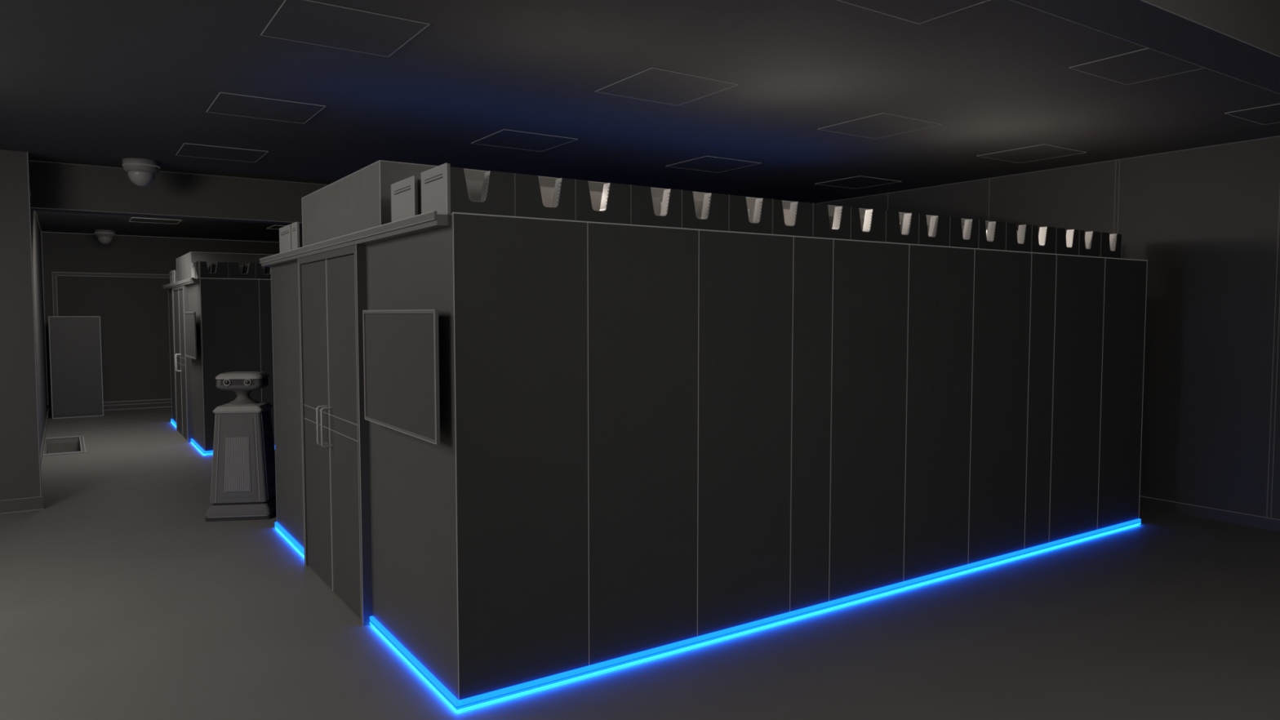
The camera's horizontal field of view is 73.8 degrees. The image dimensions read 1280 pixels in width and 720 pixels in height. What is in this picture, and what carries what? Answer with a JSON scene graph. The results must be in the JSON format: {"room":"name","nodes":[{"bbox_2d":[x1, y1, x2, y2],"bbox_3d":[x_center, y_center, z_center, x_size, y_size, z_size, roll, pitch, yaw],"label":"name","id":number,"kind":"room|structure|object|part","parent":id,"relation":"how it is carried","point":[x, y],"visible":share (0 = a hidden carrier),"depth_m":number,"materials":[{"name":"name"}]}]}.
{"room":"server room","nodes":[
{"label":"server room","id":0,"kind":"room"},
{"bbox_2d":[0,149,41,500],"bbox_3d":[-8.376,-0.150,5.963,6.770,3.244,0.250,-2,4,-34],"label":"wall","id":1,"kind":"structure","parent":0,"point":[20,475],"depth_m":7.67,"materials":[{"name":"paint"}]},
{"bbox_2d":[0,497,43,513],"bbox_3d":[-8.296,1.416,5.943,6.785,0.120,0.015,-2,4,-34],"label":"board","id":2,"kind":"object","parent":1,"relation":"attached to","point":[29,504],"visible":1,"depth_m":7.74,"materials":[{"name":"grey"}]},
{"bbox_2d":[0,496,44,514],"bbox_3d":[-8.291,1.414,5.935,6.791,0.122,0.006,-2,4,-34],"label":"baseboard","id":3,"kind":"structure","parent":1,"relation":"attached to","point":[37,496],"depth_m":7.74,"materials":[{"name":"grey"}]},
{"bbox_2d":[26,151,279,496],"bbox_3d":[-4.546,-0.645,13.861,8.567,3.132,9.105,-2,4,-34],"label":"trim","id":4,"kind":"structure","parent":1,"relation":"attached to","point":[27,152],"depth_m":7.81,"materials":[{"name":"grey"}]},
{"bbox_2d":[30,195,47,448],"bbox_3d":[-8.253,-0.456,11.524,0.200,3.244,8.850,-2,4,-34],"label":"wall","id":5,"kind":"structure","parent":0,"point":[35,229],"depth_m":12.15,"materials":[{"name":"paint"}]},
{"bbox_2d":[40,407,48,463],"bbox_3d":[-8.159,1.109,11.667,0.019,0.103,8.826,-2,4,-34],"label":"baseboard","id":6,"kind":"structure","parent":5,"relation":"attached to","point":[47,412],"depth_m":11.92,"materials":[{"name":"grey"}]},
{"bbox_2d":[44,441,80,453],"bbox_3d":[-7.839,1.455,11.606,0.400,0.460,1.650,-2,4,-34],"label":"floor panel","id":7,"kind":"structure","parent":0,"point":[71,446],"depth_m":12.26,"materials":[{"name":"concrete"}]},
{"bbox_2d":[41,231,279,413],"bbox_3d":[-7.231,-0.793,17.660,8.762,3.244,0.200,-2,4,-34],"label":"wall","id":8,"kind":"structure","parent":0,"point":[133,312],"depth_m":15.94,"materials":[{"name":"paint"}]},
{"bbox_2d":[52,272,169,315],"bbox_3d":[-9.451,-0.426,16.030,2.560,2.370,0.049,-2,4,-34],"label":"frame","id":9,"kind":"object","parent":8,"relation":"attached to","point":[54,274],"visible":0.33,"depth_m":15.50,"materials":[{"name":"grey metal"}]},
{"bbox_2d":[102,398,171,410],"bbox_3d":[-6.834,0.742,17.853,7.956,0.157,0.014,-2,4,-34],"label":"baseboard","id":10,"kind":"structure","parent":8,"relation":"attached to","point":[169,398],"depth_m":16.07,"materials":[{"name":"grey"}]},
{"bbox_2d":[29,160,327,224],"bbox_3d":[-2.341,-1.806,10.578,8.492,0.444,0.300,-2,4,-34],"label":"header beam","id":11,"kind":"structure","parent":0,"point":[60,185],"depth_m":8.73,"materials":[{"name":"paint"}]},
{"bbox_2d":[31,160,328,222],"bbox_3d":[-2.257,-1.796,10.454,8.497,0.444,0.005,-2,4,-34],"label":"trim","id":12,"kind":"structure","parent":11,"relation":"attached to","point":[34,161],"depth_m":8.73,"materials":[{"name":"grey metal"}]},
{"bbox_2d":[0,0,1279,241],"bbox_3d":[-3.556,-1.844,6.315,15.262,0.100,22.600,-2,4,-34],"label":"ceiling","id":13,"kind":"structure","parent":0,"point":[93,82],"depth_m":5.68,"materials":[{"name":"paint"}]},
{"bbox_2d":[93,229,115,244],"bbox_3d":[-9.368,-2.148,14.935,0.316,0.240,0.316,-2,4,-34],"label":"dome camera","id":14,"kind":"object","parent":13,"relation":"attached to","point":[104,236],"visible":1,"depth_m":14.84,"materials":[{"name":"grey plastic"}]},
{"bbox_2d":[121,158,159,186],"bbox_3d":[-4.742,-1.772,8.115,0.316,0.240,0.316,-2,4,-34],"label":"dome camera","id":15,"kind":"object","parent":13,"relation":"attached to","point":[141,171],"visible":1,"depth_m":8.02,"materials":[{"name":"grey plastic"}]},
{"bbox_2d":[128,217,182,224],"bbox_3d":[-7.578,-2.176,13.334,0.673,0.008,0.658,-2,4,-34],"label":"frame","id":16,"kind":"object","parent":13,"relation":"attached to","point":[131,217],"visible":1,"depth_m":13.16,"materials":[{"name":"grey metal"}]},
{"bbox_2d":[129,217,180,223],"bbox_3d":[-7.578,-2.177,13.334,0.665,0.004,0.650,-2,4,-34],"label":"diffuser","id":17,"kind":"object","parent":16,"relation":"attached to","point":[134,220],"visible":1,"depth_m":13.33,"materials":[{"name":"paint"}]},
{"bbox_2d":[176,142,268,162],"bbox_3d":[-3.778,-1.866,7.704,0.669,0.004,0.654,-2,4,-34],"label":"frame","id":18,"kind":"object","parent":13,"relation":"attached to","point":[184,143],"visible":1,"depth_m":7.50,"materials":[{"name":"grey metal"}]},
{"bbox_2d":[176,142,267,162],"bbox_3d":[-3.778,-1.867,7.704,0.665,0.004,0.650,-2,4,-34],"label":"diffuser","id":19,"kind":"object","parent":18,"relation":"attached to","point":[190,150],"visible":1,"depth_m":7.68,"materials":[{"name":"paint"}]},
{"bbox_2d":[206,92,325,124],"bbox_3d":[-2.649,-1.774,6.031,0.669,0.004,0.654,-2,4,-34],"label":"frame","id":20,"kind":"object","parent":13,"relation":"attached to","point":[220,92],"visible":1,"depth_m":5.84,"materials":[{"name":"grey metal"}]},
{"bbox_2d":[207,92,324,123],"bbox_3d":[-2.649,-1.775,6.031,0.665,0.004,0.650,-2,4,-34],"label":"diffuser","id":21,"kind":"object","parent":20,"relation":"attached to","point":[224,104],"visible":1,"depth_m":6.00,"materials":[{"name":"paint"}]},
{"bbox_2d":[260,0,429,57],"bbox_3d":[-1.509,-1.681,4.342,0.669,0.004,0.654,-2,4,-34],"label":"frame","id":22,"kind":"object","parent":13,"relation":"attached to","point":[285,0],"visible":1,"depth_m":4.18,"materials":[{"name":"grey metal"}]},
{"bbox_2d":[262,0,427,56],"bbox_3d":[-1.509,-1.682,4.342,0.665,0.004,0.650,-2,4,-34],"label":"ceiling panel","id":23,"kind":"object","parent":22,"relation":"attached to","point":[299,20],"visible":1,"depth_m":4.32,"materials":[{"name":"paint"}]},
{"bbox_2d":[471,128,577,151],"bbox_3d":[-0.974,-1.836,7.158,0.669,0.004,0.654,-2,4,-34],"label":"frame","id":24,"kind":"object","parent":13,"relation":"attached to","point":[504,129],"visible":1,"depth_m":6.98,"materials":[{"name":"grey metal"}]},
{"bbox_2d":[471,128,575,151],"bbox_3d":[-0.974,-1.837,7.158,0.665,0.004,0.650,-2,4,-34],"label":"diffuser","id":25,"kind":"object","parent":24,"relation":"attached to","point":[508,139],"visible":1,"depth_m":7.14,"materials":[{"name":"paint"}]},
{"bbox_2d":[595,67,738,105],"bbox_3d":[0.166,-1.743,5.469,0.669,0.004,0.654,-2,4,-34],"label":"frame","id":26,"kind":"object","parent":13,"relation":"attached to","point":[650,68],"visible":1,"depth_m":5.29,"materials":[{"name":"grey metal"}]},
{"bbox_2d":[596,66,737,105],"bbox_3d":[0.166,-1.744,5.469,0.665,0.004,0.650,-2,4,-34],"label":"ceiling panel","id":27,"kind":"object","parent":26,"relation":"attached to","point":[655,85],"visible":1,"depth_m":5.44,"materials":[{"name":"paint"}]},
{"bbox_2d":[665,155,760,172],"bbox_3d":[0.710,-1.898,8.291,0.669,0.004,0.654,-2,4,-34],"label":"frame","id":28,"kind":"object","parent":13,"relation":"attached to","point":[704,156],"visible":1,"depth_m":8.10,"materials":[{"name":"grey metal"}]},
{"bbox_2d":[666,155,761,172],"bbox_3d":[0.710,-1.899,8.290,0.665,0.004,0.650,-2,4,-34],"label":"diffuser","id":29,"kind":"object","parent":28,"relation":"attached to","point":[717,164],"visible":1,"depth_m":8.28,"materials":[{"name":"paint"}]},
{"bbox_2d":[815,175,902,188],"bbox_3d":[2.410,-1.961,9.434,0.669,0.004,0.654,-2,4,-34],"label":"frame","id":30,"kind":"object","parent":13,"relation":"attached to","point":[860,175],"visible":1,"depth_m":9.25,"materials":[{"name":"grey metal"}]},
{"bbox_2d":[816,175,901,188],"bbox_3d":[2.410,-1.962,9.434,0.665,0.004,0.650,-2,4,-34],"label":"diffuser","id":31,"kind":"object","parent":30,"relation":"attached to","point":[858,182],"visible":1,"depth_m":9.41,"materials":[{"name":"paint"}]},
{"bbox_2d":[817,112,942,138],"bbox_3d":[1.849,-1.805,6.601,0.669,0.004,0.654,-2,4,-34],"label":"frame","id":32,"kind":"object","parent":13,"relation":"attached to","point":[882,113],"visible":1,"depth_m":6.43,"materials":[{"name":"grey metal"}]},
{"bbox_2d":[819,112,941,138],"bbox_3d":[1.849,-1.806,6.601,0.665,0.004,0.650,-2,4,-34],"label":"diffuser","id":33,"kind":"object","parent":32,"relation":"attached to","point":[882,125],"visible":1,"depth_m":6.58,"materials":[{"name":"paint"}]},
{"bbox_2d":[837,0,988,24],"bbox_3d":[1.295,-1.651,3.796,0.669,0.004,0.654,-2,4,-34],"label":"frame","id":34,"kind":"object","parent":13,"relation":"attached to","point":[837,0],"visible":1,"depth_m":4.07,"materials":[{"name":"grey metal"}]},
{"bbox_2d":[839,0,987,23],"bbox_3d":[1.295,-1.652,3.796,0.665,0.004,0.650,-2,4,-34],"label":"diffuser","id":35,"kind":"object","parent":34,"relation":"attached to","point":[918,11],"visible":1,"depth_m":4.02,"materials":[{"name":"paint"}]},
{"bbox_2d":[977,143,1086,163],"bbox_3d":[3.550,-1.868,7.745,0.669,0.004,0.654,-2,4,-34],"label":"frame","id":36,"kind":"object","parent":13,"relation":"attached to","point":[1044,144],"visible":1,"depth_m":7.59,"materials":[{"name":"grey metal"}]},
{"bbox_2d":[977,143,1083,163],"bbox_3d":[3.550,-1.869,7.745,0.665,0.004,0.650,-2,4,-34],"label":"diffuser","id":37,"kind":"object","parent":36,"relation":"attached to","point":[1034,153],"visible":1,"depth_m":7.72,"materials":[{"name":"paint"}]},
{"bbox_2d":[1068,48,1204,84],"bbox_3d":[2.978,-1.713,4.929,0.669,0.004,0.654,-2,4,-34],"label":"frame","id":38,"kind":"object","parent":13,"relation":"attached to","point":[1145,48],"visible":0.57,"depth_m":4.96,"materials":[{"name":"grey metal"}]},
{"bbox_2d":[1071,48,1203,84],"bbox_3d":[2.978,-1.714,4.929,0.665,0.004,0.650,-2,4,-34],"label":"diffuser","id":39,"kind":"object","parent":38,"relation":"attached to","point":[1145,64],"visible":0.64,"depth_m":5.00,"materials":[{"name":"paint"}]},
{"bbox_2d":[1013,0,1279,93],"bbox_3d":[-0.462,-1.395,1.741,15.262,0.294,0.266,-2,4,-34],"label":"ceiling beam","id":40,"kind":"structure","parent":13,"relation":"attached to","point":[1256,23],"depth_m":3.56,"materials":[{"name":"paint"}]},
{"bbox_2d":[1010,0,1279,93],"bbox_3d":[-0.462,-1.248,1.749,15.264,0.002,0.268,-2,4,-34],"label":"trim","id":41,"kind":"structure","parent":40,"relation":"attached to","point":[1011,0],"depth_m":3.52,"materials":[{"name":"grey metal"}]},
{"bbox_2d":[1224,103,1279,124],"bbox_3d":[4.678,-1.776,6.072,0.669,0.004,0.654,-2,4,-34],"label":"frame","id":42,"kind":"object","parent":13,"relation":"attached to","point":[1276,104],"visible":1,"depth_m":6.09,"materials":[{"name":"grey metal"}]},
{"bbox_2d":[1226,103,1279,124],"bbox_3d":[4.678,-1.777,6.072,0.665,0.004,0.650,-2,4,-34],"label":"diffuser","id":43,"kind":"object","parent":42,"relation":"attached to","point":[1267,114],"visible":1,"depth_m":6.20,"materials":[{"name":"paint"}]},
{"bbox_3d":[-5.903,-2.238,14.461,0.673,0.008,0.658,-2,4,-34],"label":"frame","id":44,"kind":"object","parent":13,"relation":"attached to","visible":0},
{"bbox_2d":[268,225,284,229],"bbox_3d":[-5.903,-2.239,14.461,0.665,0.004,0.650,-2,4,-34],"label":"diffuser","id":45,"kind":"object","parent":44,"relation":"attached to","point":[277,227],"visible":0.36,"depth_m":14.34,"materials":[{"name":"paint"}]},
{"bbox_2d":[0,406,1279,719],"bbox_3d":[-3.556,1.475,6.497,15.262,0.060,22.600,-2,4,-34],"label":"floor","id":46,"kind":"structure","parent":0,"point":[120,600],"depth_m":4.78,"materials":[{"name":"concrete"}]},
{"bbox_2d":[48,435,85,455],"bbox_3d":[-7.823,1.159,11.601,0.440,0.012,1.730,-2,4,-34],"label":"access cover","id":47,"kind":"object","parent":46,"relation":"on","point":[81,437],"visible":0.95,"depth_m":11.70,"materials":[{"name":"metal"}]},
{"bbox_2d":[43,435,85,455],"bbox_3d":[-7.823,1.153,11.601,0.450,0.014,1.740,-2,4,-34],"label":"rim edges","id":48,"kind":"object","parent":47,"relation":"on","point":[73,436],"visible":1,"depth_m":10.99,"materials":[{"name":"grey metal"}]},
{"bbox_2d":[48,315,103,418],"bbox_3d":[-9.838,0.110,14.888,0.741,1.745,0.560,-2,4,-34],"label":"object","id":49,"kind":"object","parent":46,"relation":"on","point":[74,341],"visible":1,"depth_m":14.65,"materials":[{"name":"grey"}]},
{"bbox_2d":[162,251,275,454],"bbox_3d":[-4.156,-0.293,14.104,6.231,2.638,4.068,-2,4,-34],"label":"enclosure","id":50,"kind":"object","parent":46,"relation":"on","point":[233,316],"visible":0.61,"depth_m":11.09,"materials":[{"name":"metal"}]},
{"bbox_2d":[169,270,173,283],"bbox_3d":[-5.012,-1.387,15.175,5.854,0.228,0.393,-2,4,-34],"label":"trough","id":51,"kind":"object","parent":50,"relation":"on","point":[171,272],"visible":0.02,"depth_m":13.52,"materials":[{"name":"black metal"}]},
{"bbox_2d":[173,270,177,282],"bbox_3d":[-4.831,-1.372,14.906,5.854,0.228,0.183,-2,4,-34],"label":"trough","id":52,"kind":"object","parent":50,"relation":"on","point":[175,280],"visible":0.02,"depth_m":13.22,"materials":[{"name":"black metal"}]},
{"bbox_3d":[-6.743,0.036,12.443,0.067,0.255,0.016,-2,4,-34],"label":"door handle","id":53,"kind":"part","parent":50,"relation":"part of","materials":[{"name":"silver metal"}]},
{"bbox_3d":[-6.866,0.029,12.712,0.028,2.125,0.686,-2,4,-34],"label":"door","id":54,"kind":"part","parent":50,"relation":"part of","materials":[{"name":"metal"}]},
{"bbox_3d":[-6.682,0.042,12.352,0.067,0.255,0.016,-2,4,-34],"label":"door handle","id":55,"kind":"part","parent":50,"relation":"part of","materials":[{"name":"silver metal"}]},
{"bbox_3d":[-6.677,0.025,12.433,0.055,2.185,1.440,-2,4,-34],"label":"door frame","id":56,"kind":"part","parent":50,"relation":"part of","materials":[{"name":"metal"}]},
{"bbox_3d":[-6.484,0.060,12.146,0.028,2.125,0.666,-2,4,-34],"label":"door","id":57,"kind":"part","parent":50,"relation":"part of","materials":[{"name":"metal"}]},
{"bbox_2d":[183,311,198,359],"bbox_3d":[-5.882,-0.333,11.216,0.074,0.598,1.087,-2,4,-34],"label":"wall display","id":58,"kind":"object","parent":50,"relation":"attached to","point":[191,330],"visible":1,"depth_m":11.10,"materials":[{"name":"grey"}]},
{"bbox_2d":[191,262,266,278],"bbox_3d":[-3.470,-1.261,12.890,5.854,0.228,0.353,-2,4,-34],"label":"trough","id":59,"kind":"object","parent":50,"relation":"on","point":[193,264],"visible":0.05,"depth_m":11.40,"materials":[{"name":"black metal"}]},
{"bbox_2d":[195,260,271,279],"bbox_3d":[-3.225,-1.241,12.528,5.854,0.228,0.328,-2,4,-34],"label":"trough","id":60,"kind":"object","parent":50,"relation":"on","point":[220,269],"visible":0.16,"depth_m":10.99,"materials":[{"name":"black metal"}]},
{"bbox_3d":[-2.980,-0.030,12.479,4.768,2.192,0.003,-2,4,-34],"label":"seam trim","id":61,"kind":"part","parent":50,"relation":"part of","materials":[{"name":"grey metal"}]},
{"bbox_2d":[204,371,276,521],"bbox_3d":[-3.538,0.744,7.629,0.540,1.277,0.510,0,3,-9],"label":"robot","id":62,"kind":"object","parent":46,"relation":"on","point":[243,486],"visible":0.99,"depth_m":7.44,"materials":[{"name":"grey plastic"}]},
{"bbox_3d":[-3.743,0.844,7.602,0.065,0.760,0.371,0,3,-9],"label":"panel","id":63,"kind":"part","parent":62,"relation":"part of","materials":[{"name":"grey plastic"}]},
{"bbox_3d":[-3.507,0.853,7.439,0.371,0.760,0.065,0,3,-9],"label":"panel","id":64,"kind":"part","parent":62,"relation":"part of","materials":[{"name":"grey plastic"}]},
{"bbox_3d":[-3.332,0.840,7.667,0.065,0.760,0.371,0,3,-9],"label":"panel","id":65,"kind":"part","parent":62,"relation":"part of","materials":[{"name":"grey plastic"}]},
{"bbox_2d":[259,160,1147,711],"bbox_3d":[0.546,0.090,7.136,6.231,2.638,4.068,-2,4,-34],"label":"enclosure","id":66,"kind":"object","parent":46,"relation":"on","point":[655,441],"visible":0.97,"depth_m":4.80,"materials":[{"name":"metal"}]},
{"bbox_2d":[279,224,291,253],"bbox_3d":[-0.310,-1.004,8.207,5.854,0.228,0.393,-2,4,-34],"label":"trough","id":67,"kind":"object","parent":66,"relation":"on","point":[285,233],"visible":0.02,"depth_m":6.56,"materials":[{"name":"black metal"}]},
{"bbox_2d":[291,222,302,249],"bbox_3d":[-0.128,-0.989,7.938,5.854,0.228,0.183,-2,4,-34],"label":"trough","id":68,"kind":"object","parent":66,"relation":"on","point":[296,228],"visible":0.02,"depth_m":6.26,"materials":[{"name":"black metal"}]},
{"bbox_3d":[-2.554,-0.899,6.306,0.003,0.228,0.183,-2,4,-34],"label":"edge trim","id":69,"kind":"part","parent":68,"relation":"part of","materials":[{"name":"grey metal"}]},
{"bbox_3d":[-2.164,0.413,5.744,0.028,2.125,0.686,-2,4,-34],"label":"door","id":70,"kind":"part","parent":66,"relation":"part of","materials":[{"name":"metal"}]},
{"bbox_3d":[-2.041,0.420,5.475,0.067,0.255,0.016,-2,4,-34],"label":"door handle","id":71,"kind":"part","parent":66,"relation":"part of","materials":[{"name":"silver metal"}]},
{"bbox_3d":[-1.979,0.425,5.384,0.067,0.255,0.016,-2,4,-34],"label":"door handle","id":72,"kind":"part","parent":66,"relation":"part of","materials":[{"name":"silver metal"}]},
{"bbox_3d":[-1.974,0.408,5.465,0.055,2.185,1.440,-2,4,-34],"label":"door frame","id":73,"kind":"part","parent":66,"relation":"part of","materials":[{"name":"metal"}]},
{"bbox_3d":[-1.782,0.444,5.178,0.028,2.125,0.666,-2,4,-34],"label":"door","id":74,"kind":"part","parent":66,"relation":"part of","materials":[{"name":"metal"}]},
{"bbox_2d":[362,309,439,444],"bbox_3d":[-1.180,0.051,4.248,0.074,0.598,1.087,-2,4,-34],"label":"wall display","id":75,"kind":"object","parent":66,"relation":"attached to","point":[401,348],"visible":1,"depth_m":4.15,"materials":[{"name":"grey"}]},
{"bbox_2d":[391,175,986,235],"bbox_3d":[1.232,-0.878,5.922,5.854,0.228,0.353,-2,4,-34],"label":"trough","id":76,"kind":"object","parent":66,"relation":"on","point":[406,194],"visible":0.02,"depth_m":4.27,"materials":[{"name":"black metal"}]},
{"bbox_3d":[-1.194,-0.788,4.290,0.003,0.228,0.353,-2,4,-34],"label":"edge trim","id":77,"kind":"part","parent":76,"relation":"part of","materials":[{"name":"grey metal"}]},
{"bbox_2d":[421,163,1122,258],"bbox_3d":[1.477,-0.858,5.560,5.854,0.228,0.328,-2,4,-34],"label":"trough","id":78,"kind":"object","parent":66,"relation":"on","point":[446,189],"visible":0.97,"depth_m":4.71,"materials":[{"name":"black metal"}]},
{"bbox_3d":[-0.949,-0.768,3.928,0.003,0.228,0.328,-2,4,-34],"label":"edge trim","id":79,"kind":"part","parent":78,"relation":"part of","materials":[{"name":"grey metal"}]},
{"bbox_3d":[1.723,0.353,5.511,4.768,2.192,0.003,-2,4,-34],"label":"seam trim","id":80,"kind":"part","parent":66,"relation":"part of","materials":[{"name":"grey metal"}]},
{"bbox_2d":[1139,495,1279,532],"bbox_3d":[5.172,1.357,7.182,0.015,0.100,13.990,-2,4,-34],"label":"board","id":81,"kind":"object","parent":46,"relation":"on","point":[1256,522],"visible":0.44,"depth_m":7.44,"materials":[{"name":"grey"}]},
{"bbox_2d":[817,135,1279,519],"bbox_3d":[2.855,-0.411,10.720,0.200,3.244,22.600,-2,4,-34],"label":"wall","id":82,"kind":"structure","parent":0,"point":[1204,221],"depth_m":7.52,"materials":[{"name":"paint"}]},
{"bbox_2d":[820,135,1279,518],"bbox_3d":[5.177,-0.262,7.096,0.005,3.148,13.994,-2,4,-34],"label":"trim","id":83,"kind":"structure","parent":82,"relation":"attached to","point":[1279,135],"depth_m":7.08,"materials":[{"name":"grey"}]},
{"bbox_2d":[1139,495,1279,519],"bbox_3d":[5.190,1.310,7.137,0.005,0.005,13.905,-2,4,-34],"label":"baseboard","id":84,"kind":"structure","parent":82,"relation":"attached to","point":[1140,495],"depth_m":7.43,"materials":[{"name":"grey"}]}
]}

